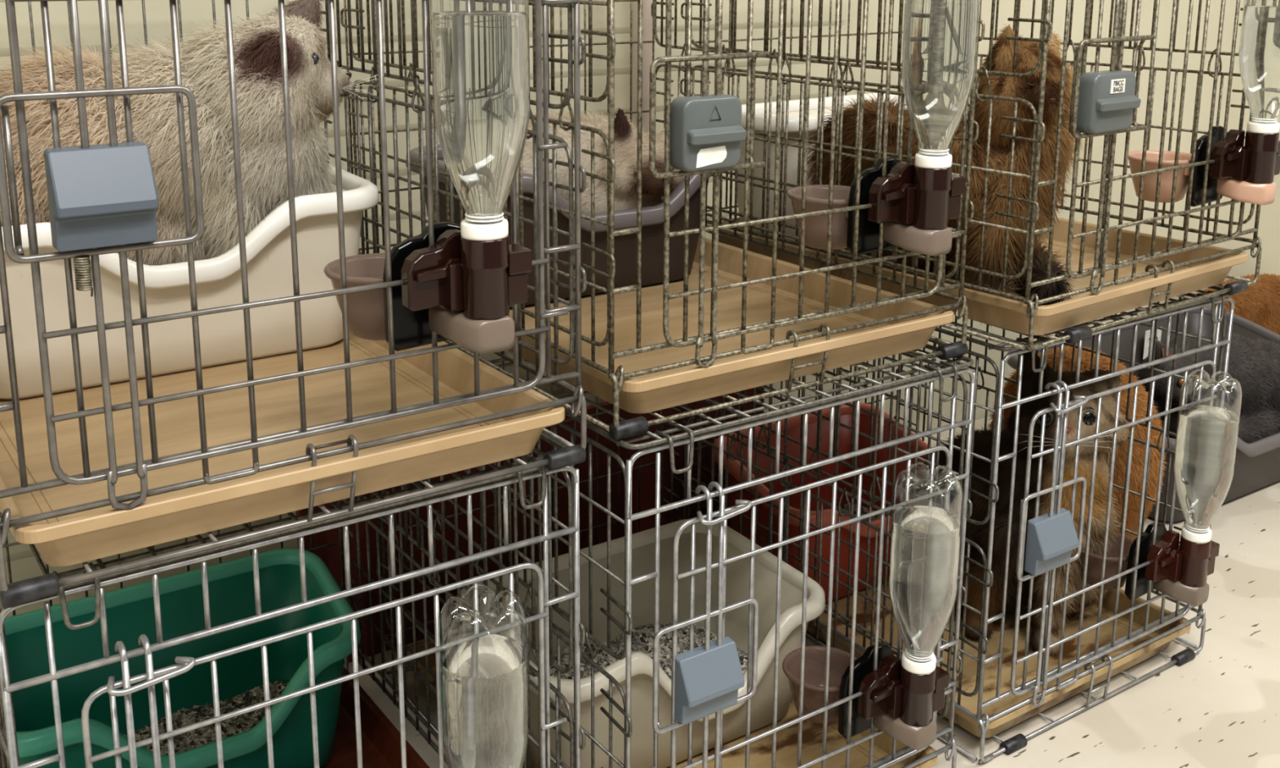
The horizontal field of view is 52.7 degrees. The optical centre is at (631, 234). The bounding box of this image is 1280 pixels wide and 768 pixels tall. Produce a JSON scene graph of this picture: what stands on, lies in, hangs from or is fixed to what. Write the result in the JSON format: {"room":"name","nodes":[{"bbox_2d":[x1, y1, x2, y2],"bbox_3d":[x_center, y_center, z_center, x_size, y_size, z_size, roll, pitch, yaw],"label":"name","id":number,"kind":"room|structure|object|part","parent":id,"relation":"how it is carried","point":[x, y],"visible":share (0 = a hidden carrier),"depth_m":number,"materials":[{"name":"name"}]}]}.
{"room":"animal shelter","nodes":[
{"label":"animal shelter","id":0,"kind":"room"},
{"bbox_2d":[0,0,1279,617],"bbox_3d":[0.071,-0.896,1.848,6.400,2.700,0.115,-8,15,-34],"label":"wall","id":1,"kind":"structure","parent":0,"point":[24,564],"depth_m":2.01,"materials":[{"name":"beige paint"}]},
{"bbox_2d":[631,0,653,131],"bbox_3d":[0.016,-0.763,1.705,0.032,2.500,0.032,-8,15,-34],"label":"pipe","id":2,"kind":"object","parent":1,"relation":"attached to","point":[646,4],"visible":0.02,"depth_m":1.80,"materials":[{"name":"beige"}]},
{"bbox_2d":[343,416,1279,767],"bbox_3d":[1.166,0.815,0.581,6.400,0.100,4.100,-8,15,-34],"label":"floor","id":3,"kind":"structure","parent":0,"point":[1220,708],"depth_m":1.54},
{"bbox_2d":[0,432,585,767],"bbox_3d":[-0.362,0.387,1.171,0.429,0.480,0.569,-8,15,-33],"label":"wire cage","id":4,"kind":"object","parent":3,"relation":"on","point":[9,753],"visible":0.65,"depth_m":0.96,"materials":[{"name":"silver metal"}]},
{"bbox_3d":[-0.542,0.390,1.061,0.009,0.406,0.545,-8,15,-33],"label":"panel","id":5,"kind":"part","parent":4,"relation":"part of","materials":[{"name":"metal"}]},
{"bbox_3d":[-0.333,0.452,0.886,0.012,0.379,0.022,-8,15,-33],"label":"latch rod","id":6,"kind":"part","parent":4,"relation":"part of","materials":[{"name":"silver metal"}]},
{"bbox_3d":[-0.324,0.451,0.892,0.012,0.379,0.022,-8,15,-33],"label":"latch rod","id":7,"kind":"part","parent":4,"relation":"part of","materials":[{"name":"silver metal"}]},
{"bbox_3d":[-0.316,0.290,0.850,0.056,0.010,0.016,-8,15,-33],"label":"latch handle","id":8,"kind":"part","parent":4,"relation":"part of","materials":[{"name":"silver metal"}]},
{"bbox_3d":[-0.516,0.318,1.390,0.424,0.407,0.005,-8,15,-33],"label":"panel","id":9,"kind":"part","parent":4,"relation":"part of","materials":[{"name":"grey metal"}]},
{"bbox_2d":[0,332,564,566],"bbox_3d":[-0.355,0.129,1.097,0.391,0.036,0.522,-8,15,-34],"label":"tray","id":10,"kind":"object","parent":4,"relation":"on","point":[77,538],"visible":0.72,"depth_m":0.99,"materials":[{"name":"beige plastic"}]},
{"bbox_2d":[0,164,378,399],"bbox_3d":[-0.445,0.034,1.211,0.391,0.160,0.213,-8,15,-34],"label":"box","id":11,"kind":"object","parent":10,"relation":"on","point":[218,279],"visible":0.51,"depth_m":1.15,"materials":[{"name":"white plastic"}]},
{"bbox_2d":[0,0,386,282],"bbox_3d":[-0.450,-0.055,1.185,0.441,0.326,0.223,-7,14,-29],"label":"cat","id":12,"kind":"object","parent":11,"relation":"in","point":[204,68],"visible":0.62,"depth_m":1.15},
{"bbox_3d":[-0.365,0.168,1.130,0.427,0.034,0.543,-8,15,-33],"label":"roof panel","id":13,"kind":"part","parent":4,"relation":"part of","materials":[{"name":"metal"}]},
{"bbox_2d":[0,0,586,608],"bbox_3d":[-0.355,-0.077,1.058,0.422,0.480,0.569,-8,15,-34],"label":"wire cage","id":14,"kind":"object","parent":4,"relation":"on","point":[103,199],"visible":0.8,"depth_m":0.82,"materials":[{"name":"grey metal"}]},
{"bbox_3d":[-0.323,-0.012,0.775,0.013,0.379,0.021,-8,15,-34],"label":"latch rod","id":15,"kind":"part","parent":14,"relation":"part of","materials":[{"name":"grey metal"}]},
{"bbox_3d":[-0.314,-0.014,0.781,0.013,0.379,0.021,-8,15,-34],"label":"latch rod","id":16,"kind":"part","parent":14,"relation":"part of","materials":[{"name":"grey metal"}]},
{"bbox_3d":[-0.511,-0.145,1.275,0.418,0.407,0.005,-8,15,-34],"label":"panel","id":17,"kind":"part","parent":14,"relation":"part of","materials":[{"name":"metal"}]},
{"bbox_3d":[-0.361,0.125,1.108,0.420,0.054,0.542,-8,15,-34],"label":"frame","id":18,"kind":"part","parent":14,"relation":"part of","materials":[{"name":"grey metal"}]},
{"bbox_2d":[323,0,532,354],"bbox_3d":[-0.150,-0.061,0.909,0.175,0.288,0.083,10,16,38],"label":"water dispenser","id":19,"kind":"object","parent":14,"relation":"attached to","point":[461,288],"visible":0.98,"depth_m":0.88,"materials":[{"name":"clear plastic"}]},
{"bbox_2d":[323,253,385,340],"bbox_3d":[-0.184,0.048,0.960,0.083,0.052,0.088,-8,15,-34],"label":"bowl","id":20,"kind":"object","parent":19,"relation":"on","point":[366,308],"depth_m":0.94,"materials":[{"name":"pink"}]},
{"bbox_3d":[-0.146,0.036,0.929,0.067,0.089,0.010,-8,15,-34],"label":"plate","id":21,"kind":"part","parent":19,"relation":"part of","materials":[{"name":"black plastic"}]},
{"bbox_3d":[-0.131,0.027,0.901,0.054,0.056,0.025,-8,15,-34],"label":"clamp plate","id":22,"kind":"part","parent":19,"relation":"part of","materials":[{"name":"brown plastic"}]},
{"bbox_2d":[430,0,529,224],"bbox_3d":[-0.101,-0.094,0.873,0.065,0.208,0.065,-8,15,-34],"label":"bottle","id":23,"kind":"object","parent":19,"relation":"on","point":[480,70],"depth_m":0.85,"materials":[{"name":"clear plastic"}]},
{"bbox_3d":[-0.192,-0.122,1.177,0.009,0.406,0.545,-8,15,-34],"label":"panel","id":24,"kind":"part","parent":14,"relation":"part of","materials":[{"name":"metal"}]},
{"bbox_3d":[-0.206,0.446,0.969,0.364,0.351,0.008,-8,15,-33],"label":"door","id":25,"kind":"part","parent":4,"relation":"part of","materials":[{"name":"silver metal"}]},
{"bbox_3d":[-0.367,0.589,1.222,0.427,0.054,0.542,-8,15,-33],"label":"frame","id":26,"kind":"part","parent":4,"relation":"part of","materials":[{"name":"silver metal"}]},
{"bbox_3d":[-0.195,0.342,1.291,0.009,0.406,0.545,-8,15,-33],"label":"panel","id":27,"kind":"part","parent":4,"relation":"part of","materials":[{"name":"metal"}]},
{"bbox_2d":[439,584,528,767],"bbox_3d":[-0.160,0.406,1.020,0.175,0.288,0.083,10,16,39],"label":"water dispenser","id":28,"kind":"object","parent":4,"relation":"attached to","point":[484,679],"visible":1,"depth_m":0.96,"materials":[{"name":"clear plastic"}]},
{"bbox_2d":[320,667,430,767],"bbox_3d":[-0.364,0.592,1.214,0.398,0.036,0.514,-8,15,-33],"label":"tray","id":29,"kind":"object","parent":3,"relation":"on","point":[380,740],"visible":0.06,"depth_m":1.41,"materials":[{"name":"brown plastic"}]},
{"bbox_2d":[4,548,360,767],"bbox_3d":[-0.470,0.480,1.327,0.366,0.194,0.183,-8,15,-33],"label":"box","id":30,"kind":"object","parent":29,"relation":"on","point":[130,611],"visible":0.81,"depth_m":1.36,"materials":[{"name":"teal plastic"}]},
{"bbox_2d":[124,680,288,755],"bbox_3d":[-0.472,0.529,1.337,0.307,0.022,0.126,-8,15,-33],"label":"litter","id":31,"kind":"object","parent":30,"relation":"in","point":[183,717],"visible":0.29,"depth_m":1.38,"materials":[{"name":"grey gravel"}]},
{"bbox_2d":[295,386,762,664],"bbox_3d":[-0.102,0.370,1.759,0.720,0.262,0.012,-8,15,-34],"label":"wire cage","id":32,"kind":"object","parent":3,"relation":"on","point":[330,555],"visible":0.07,"depth_m":1.73,"materials":[{"name":"grey metal"}]},
{"bbox_2d":[406,626,937,767],"bbox_3d":[0.023,0.540,1.461,0.387,0.036,0.514,-8,15,-33],"label":"tray","id":33,"kind":"object","parent":3,"relation":"on","point":[760,750],"visible":0.21,"depth_m":1.41,"materials":[{"name":"beige plastic"}]},
{"bbox_2d":[455,518,825,767],"bbox_3d":[0.011,0.469,1.450,0.370,0.168,0.251,-8,15,-33],"label":"box","id":34,"kind":"object","parent":33,"relation":"on","point":[737,572],"visible":0.43,"depth_m":1.48,"materials":[{"name":"beige plastic"}]},
{"bbox_2d":[549,622,747,679],"bbox_3d":[0.011,0.510,1.459,0.309,0.038,0.192,-8,15,-33],"label":"litter","id":35,"kind":"object","parent":34,"relation":"in","point":[642,637],"visible":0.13,"depth_m":1.52,"materials":[{"name":"grey gravel"}]},
{"bbox_2d":[374,343,975,767],"bbox_3d":[0.025,0.335,1.418,0.418,0.480,0.569,-8,15,-33],"label":"wire cage","id":36,"kind":"object","parent":3,"relation":"on","point":[707,678],"visible":0.71,"depth_m":1.19,"materials":[{"name":"silver metal"}]},
{"bbox_3d":[-0.151,0.338,1.312,0.009,0.406,0.545,-8,15,-33],"label":"panel","id":37,"kind":"part","parent":36,"relation":"part of","materials":[{"name":"metal"}]},
{"bbox_3d":[-0.130,0.266,1.637,0.414,0.407,0.005,-8,15,-33],"label":"panel","id":38,"kind":"part","parent":36,"relation":"part of","materials":[{"name":"metal"}]},
{"bbox_2d":[340,0,985,440],"bbox_3d":[0.013,-0.135,1.333,0.423,0.480,0.570,-8,15,-34],"label":"wire cage","id":39,"kind":"object","parent":36,"relation":"on","point":[704,134],"visible":0.8,"depth_m":1.12,"materials":[{"name":"grey metal"}]},
{"bbox_3d":[-0.165,-0.132,1.224,0.009,0.406,0.545,-8,15,-34],"label":"panel","id":40,"kind":"part","parent":39,"relation":"part of","materials":[{"name":"metal"}]},
{"bbox_3d":[-0.143,-0.204,1.551,0.418,0.407,0.005,-8,15,-34],"label":"panel","id":41,"kind":"part","parent":39,"relation":"part of","materials":[{"name":"metal"}]},
{"bbox_3d":[0.007,0.067,1.384,0.421,0.054,0.542,-8,15,-34],"label":"frame","id":42,"kind":"part","parent":39,"relation":"part of","materials":[{"name":"metal"}]},
{"bbox_3d":[0.056,-0.072,1.058,0.012,0.379,0.021,-8,15,-34],"label":"latch rod","id":43,"kind":"part","parent":39,"relation":"part of","materials":[{"name":"metal"}]},
{"bbox_3d":[0.064,-0.073,1.063,0.012,0.379,0.021,-8,15,-34],"label":"latch rod","id":44,"kind":"part","parent":39,"relation":"part of","materials":[{"name":"metal"}]},
{"bbox_3d":[0.156,-0.112,1.124,0.421,0.418,0.006,-8,15,-34],"label":"panel","id":45,"kind":"part","parent":39,"relation":"part of","materials":[{"name":"grey metal"}]},
{"bbox_3d":[0.173,-0.077,1.135,0.352,0.351,0.008,-8,15,-34],"label":"door","id":46,"kind":"part","parent":39,"relation":"part of","materials":[{"name":"metal"}]},
{"bbox_3d":[0.177,-0.180,1.453,0.009,0.406,0.545,-8,15,-34],"label":"panel","id":47,"kind":"part","parent":39,"relation":"part of","materials":[{"name":"metal"}]},
{"bbox_2d":[786,0,979,256],"bbox_3d":[0.226,-0.124,1.188,0.175,0.288,0.083,10,16,38],"label":"water dispenser","id":48,"kind":"object","parent":39,"relation":"attached to","point":[915,204],"visible":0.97,"depth_m":1.16,"materials":[{"name":"clear plastic"}]},
{"bbox_2d":[786,184,850,249],"bbox_3d":[0.191,-0.015,1.239,0.083,0.052,0.088,-8,15,-34],"label":"bowl","id":49,"kind":"object","parent":48,"relation":"on","point":[817,196],"depth_m":1.22,"materials":[{"name":"pink"}]},
{"bbox_3d":[0.229,-0.027,1.208,0.067,0.089,0.010,-8,15,-34],"label":"plate","id":50,"kind":"part","parent":48,"relation":"part of","materials":[{"name":"black plastic"}]},
{"bbox_3d":[0.244,-0.036,1.181,0.054,0.056,0.025,-8,15,-34],"label":"clamp plate","id":51,"kind":"part","parent":48,"relation":"part of","materials":[{"name":"brown plastic"}]},
{"bbox_2d":[901,0,979,230],"bbox_3d":[0.274,-0.127,1.159,0.065,0.268,0.065,-8,15,-34],"label":"bottle","id":52,"kind":"object","parent":48,"relation":"on","point":[939,48],"depth_m":1.14,"materials":[{"name":"clear plastic"}]},
{"bbox_3d":[0.020,0.537,1.469,0.416,0.054,0.542,-8,15,-33],"label":"frame","id":53,"kind":"part","parent":36,"relation":"part of","materials":[{"name":"silver metal"}]},
{"bbox_3d":[0.062,0.399,1.139,0.012,0.379,0.022,-8,15,-33],"label":"latch rod","id":54,"kind":"part","parent":36,"relation":"part of","materials":[{"name":"silver metal"}]},
{"bbox_3d":[0.070,0.398,1.145,0.012,0.379,0.022,-8,15,-33],"label":"latch rod","id":55,"kind":"part","parent":36,"relation":"part of","materials":[{"name":"silver metal"}]},
{"bbox_3d":[0.079,0.237,1.102,0.055,0.010,0.016,-8,15,-33],"label":"latch handle","id":56,"kind":"part","parent":36,"relation":"part of","materials":[{"name":"silver metal"}]},
{"bbox_2d":[506,237,953,413],"bbox_3d":[0.013,0.071,1.373,0.392,0.036,0.522,-8,15,-34],"label":"tray","id":57,"kind":"object","parent":36,"relation":"on","point":[668,388],"visible":0.55,"depth_m":1.28,"materials":[{"name":"beige plastic"}]},
{"bbox_2d":[405,130,712,308],"bbox_3d":[-0.074,-0.022,1.487,0.333,0.156,0.218,-8,15,-34],"label":"box","id":58,"kind":"object","parent":57,"relation":"on","point":[652,217],"visible":0.27,"depth_m":1.43,"materials":[{"name":"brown plastic"}]},
{"bbox_2d":[440,107,684,213],"bbox_3d":[-0.082,-0.052,1.495,0.298,0.202,0.216,-2,12,-9],"label":"cat","id":59,"kind":"object","parent":58,"relation":"in","point":[625,133],"visible":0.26,"depth_m":1.42},
{"bbox_3d":[0.021,0.116,1.377,0.416,0.034,0.543,-8,15,-33],"label":"roof panel","id":60,"kind":"part","parent":36,"relation":"part of","materials":[{"name":"metal"}]},
{"bbox_3d":[0.167,0.358,1.209,0.416,0.418,0.006,-8,15,-33],"label":"panel","id":61,"kind":"part","parent":36,"relation":"part of","materials":[{"name":"silver metal"}]},
{"bbox_3d":[0.183,0.394,1.218,0.356,0.351,0.008,-8,15,-33],"label":"door","id":62,"kind":"part","parent":36,"relation":"part of","materials":[{"name":"silver metal"}]},
{"bbox_3d":[0.187,0.290,1.536,0.009,0.406,0.545,-8,15,-33],"label":"panel","id":63,"kind":"part","parent":36,"relation":"part of","materials":[{"name":"metal"}]},
{"bbox_2d":[782,462,963,750],"bbox_3d":[0.231,0.357,1.270,0.175,0.288,0.083,10,16,38],"label":"water dispenser","id":64,"kind":"object","parent":36,"relation":"attached to","point":[901,698],"visible":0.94,"depth_m":1.25,"materials":[{"name":"clear plastic"}]},
{"bbox_2d":[782,645,857,724],"bbox_3d":[0.196,0.466,1.322,0.083,0.052,0.088,-8,15,-33],"label":"bowl","id":65,"kind":"object","parent":64,"relation":"on","point":[815,655],"depth_m":1.32,"materials":[{"name":"pink"}]},
{"bbox_3d":[0.234,0.454,1.290,0.067,0.089,0.010,-8,15,-33],"label":"plate","id":66,"kind":"part","parent":64,"relation":"part of","materials":[{"name":"black plastic"}]},
{"bbox_3d":[0.249,0.445,1.263,0.054,0.056,0.025,-8,15,-33],"label":"clamp plate","id":67,"kind":"part","parent":64,"relation":"part of","materials":[{"name":"brown plastic"}]},
{"bbox_2d":[888,462,963,726],"bbox_3d":[0.279,0.354,1.241,0.065,0.268,0.065,-8,15,-34],"label":"bottle","id":68,"kind":"object","parent":64,"relation":"on","point":[926,541],"depth_m":1.22,"materials":[{"name":"clear plastic"}]},
{"bbox_2d":[680,285,1235,764],"bbox_3d":[0.405,0.278,1.685,0.423,0.480,0.569,-8,15,-34],"label":"wire cage","id":69,"kind":"object","parent":3,"relation":"on","point":[1051,536],"visible":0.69,"depth_m":1.45,"materials":[{"name":"silver metal"}]},
{"bbox_3d":[0.248,0.210,1.902,0.418,0.407,0.005,-8,15,-34],"label":"panel","id":70,"kind":"part","parent":69,"relation":"part of","materials":[{"name":"grey metal"}]},
{"bbox_3d":[0.228,0.282,1.575,0.009,0.406,0.545,-8,15,-34],"label":"panel","id":71,"kind":"part","parent":69,"relation":"part of","materials":[{"name":"metal"}]},
{"bbox_2d":[706,217,1248,335],"bbox_3d":[0.411,0.021,1.608,0.412,0.036,0.522,-9,15,-37],"label":"tray","id":72,"kind":"object","parent":69,"relation":"on","point":[994,310],"visible":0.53,"depth_m":1.47,"materials":[{"name":"beige plastic"}]},
{"bbox_2d":[733,93,907,249],"bbox_3d":[0.274,-0.085,1.726,0.351,0.180,0.146,-9,15,-37],"label":"box","id":73,"kind":"object","parent":72,"relation":"on","point":[793,105],"visible":0.16,"depth_m":1.62,"materials":[{"name":"white plastic"}]},
{"bbox_2d":[794,24,1088,330],"bbox_3d":[0.365,-0.067,1.500,0.355,0.356,0.249,8,14,31],"label":"cat","id":74,"kind":"object","parent":72,"relation":"on","point":[1028,88],"visible":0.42,"depth_m":1.41},
{"bbox_2d":[680,0,1279,351],"bbox_3d":[0.415,-0.185,1.571,0.455,0.480,0.570,-9,15,-37],"label":"wire cage","id":75,"kind":"object","parent":69,"relation":"on","point":[1106,104],"visible":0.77,"depth_m":1.35,"materials":[{"name":"grey metal"}]},
{"bbox_3d":[0.247,-0.252,1.780,0.450,0.407,0.005,-9,15,-37],"label":"panel","id":76,"kind":"part","parent":75,"relation":"part of","materials":[{"name":"metal"}]},
{"bbox_3d":[0.232,-0.178,1.443,0.009,0.406,0.545,-9,15,-37],"label":"panel","id":77,"kind":"part","parent":75,"relation":"part of","materials":[{"name":"metal"}]},
{"bbox_3d":[0.409,0.017,1.622,0.453,0.054,0.542,-9,15,-37],"label":"frame","id":78,"kind":"part","parent":75,"relation":"part of","materials":[{"name":"metal"}]},
{"bbox_3d":[0.473,-0.123,1.298,0.011,0.379,0.021,-9,15,-37],"label":"latch rod","id":79,"kind":"part","parent":75,"relation":"part of","materials":[{"name":"metal"}]},
{"bbox_3d":[0.480,-0.124,1.303,0.011,0.379,0.021,-9,15,-37],"label":"latch rod","id":80,"kind":"part","parent":75,"relation":"part of","materials":[{"name":"metal"}]},
{"bbox_3d":[0.584,-0.234,1.710,0.009,0.406,0.545,-9,15,-37],"label":"panel","id":81,"kind":"part","parent":75,"relation":"part of","materials":[{"name":"metal"}]},
{"bbox_3d":[0.570,-0.164,1.371,0.453,0.418,0.006,-9,15,-37],"label":"panel","id":82,"kind":"part","parent":75,"relation":"part of","materials":[{"name":"metal"}]},
{"bbox_3d":[0.585,-0.129,1.381,0.367,0.351,0.008,-9,15,-37],"label":"door","id":83,"kind":"part","parent":75,"relation":"part of","materials":[{"name":"metal"}]},
{"bbox_2d":[1128,3,1279,206],"bbox_3d":[0.657,-0.176,1.457,0.175,0.288,0.083,7,14,29],"label":"water dispenser","id":84,"kind":"object","parent":75,"relation":"attached to","point":[1246,173],"visible":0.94,"depth_m":1.44,"materials":[{"name":"clear plastic"}]},
{"bbox_2d":[1128,150,1191,202],"bbox_3d":[0.618,-0.066,1.502,0.083,0.052,0.088,-9,15,-37],"label":"bowl","id":85,"kind":"object","parent":84,"relation":"on","point":[1135,157],"depth_m":1.48,"materials":[{"name":"pink"}]},
{"bbox_3d":[0.657,-0.078,1.473,0.067,0.089,0.010,-9,15,-37],"label":"plate","id":86,"kind":"part","parent":84,"relation":"part of","materials":[{"name":"black plastic"}]},
{"bbox_3d":[0.674,-0.088,1.447,0.054,0.056,0.025,-9,15,-37],"label":"clamp plate","id":87,"kind":"part","parent":84,"relation":"part of","materials":[{"name":"brown plastic"}]},
{"bbox_2d":[1238,3,1279,183],"bbox_3d":[0.704,-0.179,1.427,0.065,0.268,0.065,-8,15,-34],"label":"bottle","id":88,"kind":"object","parent":84,"relation":"on","point":[1259,55],"depth_m":1.42,"materials":[{"name":"clear plastic"}]},
{"bbox_3d":[0.399,0.480,1.735,0.421,0.054,0.542,-8,15,-34],"label":"frame","id":89,"kind":"part","parent":69,"relation":"part of","materials":[{"name":"silver metal"}]},
{"bbox_3d":[0.447,0.342,1.408,0.011,0.379,0.022,-8,15,-34],"label":"latch rod","id":90,"kind":"part","parent":69,"relation":"part of","materials":[{"name":"silver metal"}]},
{"bbox_3d":[0.455,0.341,1.413,0.011,0.379,0.022,-8,15,-34],"label":"latch rod","id":91,"kind":"part","parent":69,"relation":"part of","materials":[{"name":"silver metal"}]},
{"bbox_3d":[0.568,0.233,1.805,0.009,0.406,0.545,-8,15,-34],"label":"panel","id":92,"kind":"part","parent":69,"relation":"part of","materials":[{"name":"metal"}]},
{"bbox_3d":[0.464,0.180,1.371,0.054,0.010,0.016,-8,15,-34],"label":"latch handle","id":93,"kind":"part","parent":69,"relation":"part of","materials":[{"name":"silver metal"}]},
{"bbox_3d":[0.401,0.059,1.644,0.421,0.034,0.543,-8,15,-34],"label":"roof panel","id":94,"kind":"part","parent":69,"relation":"part of","materials":[{"name":"metal"}]},
{"bbox_3d":[0.549,0.302,1.476,0.421,0.418,0.006,-8,15,-34],"label":"panel","id":95,"kind":"part","parent":69,"relation":"part of","materials":[{"name":"silver metal"}]},
{"bbox_3d":[0.565,0.337,1.486,0.360,0.351,0.008,-8,15,-34],"label":"door","id":96,"kind":"part","parent":69,"relation":"part of","materials":[{"name":"silver metal"}]},
{"bbox_2d":[1075,368,1242,606],"bbox_3d":[0.619,0.296,1.543,0.175,0.288,0.083,10,16,38],"label":"water dispenser","id":97,"kind":"object","parent":69,"relation":"attached to","point":[1205,448],"visible":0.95,"depth_m":1.52,"materials":[{"name":"clear plastic"}]},
{"bbox_2d":[1075,531,1133,590],"bbox_3d":[0.585,0.406,1.594,0.083,0.052,0.088,-8,15,-34],"label":"bowl","id":98,"kind":"object","parent":97,"relation":"on","point":[1095,561],"depth_m":1.57,"materials":[{"name":"pink"}]},
{"bbox_3d":[0.623,0.394,1.563,0.067,0.089,0.010,-8,15,-34],"label":"plate","id":99,"kind":"part","parent":97,"relation":"part of","materials":[{"name":"black plastic"}]},
{"bbox_3d":[0.638,0.384,1.536,0.054,0.056,0.025,-8,15,-34],"label":"clamp plate","id":100,"kind":"part","parent":97,"relation":"part of","materials":[{"name":"brown plastic"}]},
{"bbox_2d":[1173,368,1242,586],"bbox_3d":[0.668,0.293,1.514,0.065,0.268,0.065,-8,15,-34],"label":"bottle","id":101,"kind":"object","parent":97,"relation":"on","point":[1205,448],"depth_m":1.49,"materials":[{"name":"clear plastic"}]},
{"bbox_2d":[806,579,1191,737],"bbox_3d":[0.402,0.484,1.728,0.392,0.036,0.514,-8,15,-34],"label":"tray","id":102,"kind":"object","parent":3,"relation":"on","point":[1028,710],"visible":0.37,"depth_m":1.62,"materials":[{"name":"beige plastic"}]},
{"bbox_2d":[715,402,930,603],"bbox_3d":[0.281,0.379,1.810,0.311,0.194,0.218,-8,15,-34],"label":"box","id":103,"kind":"object","parent":102,"relation":"on","point":[793,424],"visible":0.34,"depth_m":1.85,"materials":[{"name":"plastic"}]},
{"bbox_2d":[813,502,880,521],"bbox_3d":[0.280,0.427,1.821,0.250,0.022,0.162,-8,15,-34],"label":"litter","id":104,"kind":"object","parent":103,"relation":"in","point":[864,510],"visible":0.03,"depth_m":1.92,"materials":[{"name":"grey gravel"}]},
{"bbox_2d":[909,351,1128,655],"bbox_3d":[0.498,0.316,1.684,0.295,0.380,0.232,11,16,40],"label":"kitten","id":105,"kind":"object","parent":102,"relation":"on","point":[978,534],"visible":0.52,"depth_m":1.60},
{"bbox_2d":[986,344,1167,539],"bbox_3d":[0.654,0.323,1.915,0.226,0.330,0.273,-9,15,-37],"label":"bed","id":106,"kind":"object","parent":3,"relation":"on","point":[1010,388],"visible":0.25,"depth_m":1.82,"materials":[{"name":"fabric"}]},
{"bbox_2d":[1006,304,1279,522],"bbox_3d":[0.966,0.297,2.244,0.591,0.205,0.363,-8,15,-34],"label":"pet bed","id":107,"kind":"object","parent":3,"relation":"on","point":[1257,463],"visible":0.23,"depth_m":2.17,"materials":[{"name":"fabric"}]},
{"bbox_2d":[1137,332,1279,443],"bbox_3d":[1.032,0.268,2.264,0.398,0.235,0.196,-9,15,-37],"label":"cushion","id":108,"kind":"object","parent":107,"relation":"in","point":[1254,364],"visible":0.5,"depth_m":2.20,"materials":[{"name":"fabric"}]},
{"bbox_2d":[1197,272,1279,334],"bbox_3d":[1.312,0.189,2.795,0.489,0.207,0.131,-8,15,-35],"label":"cushion","id":109,"kind":"object","parent":3,"relation":"on","point":[1260,304],"visible":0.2,"depth_m":2.75,"materials":[{"name":"fabric"}]}
]}

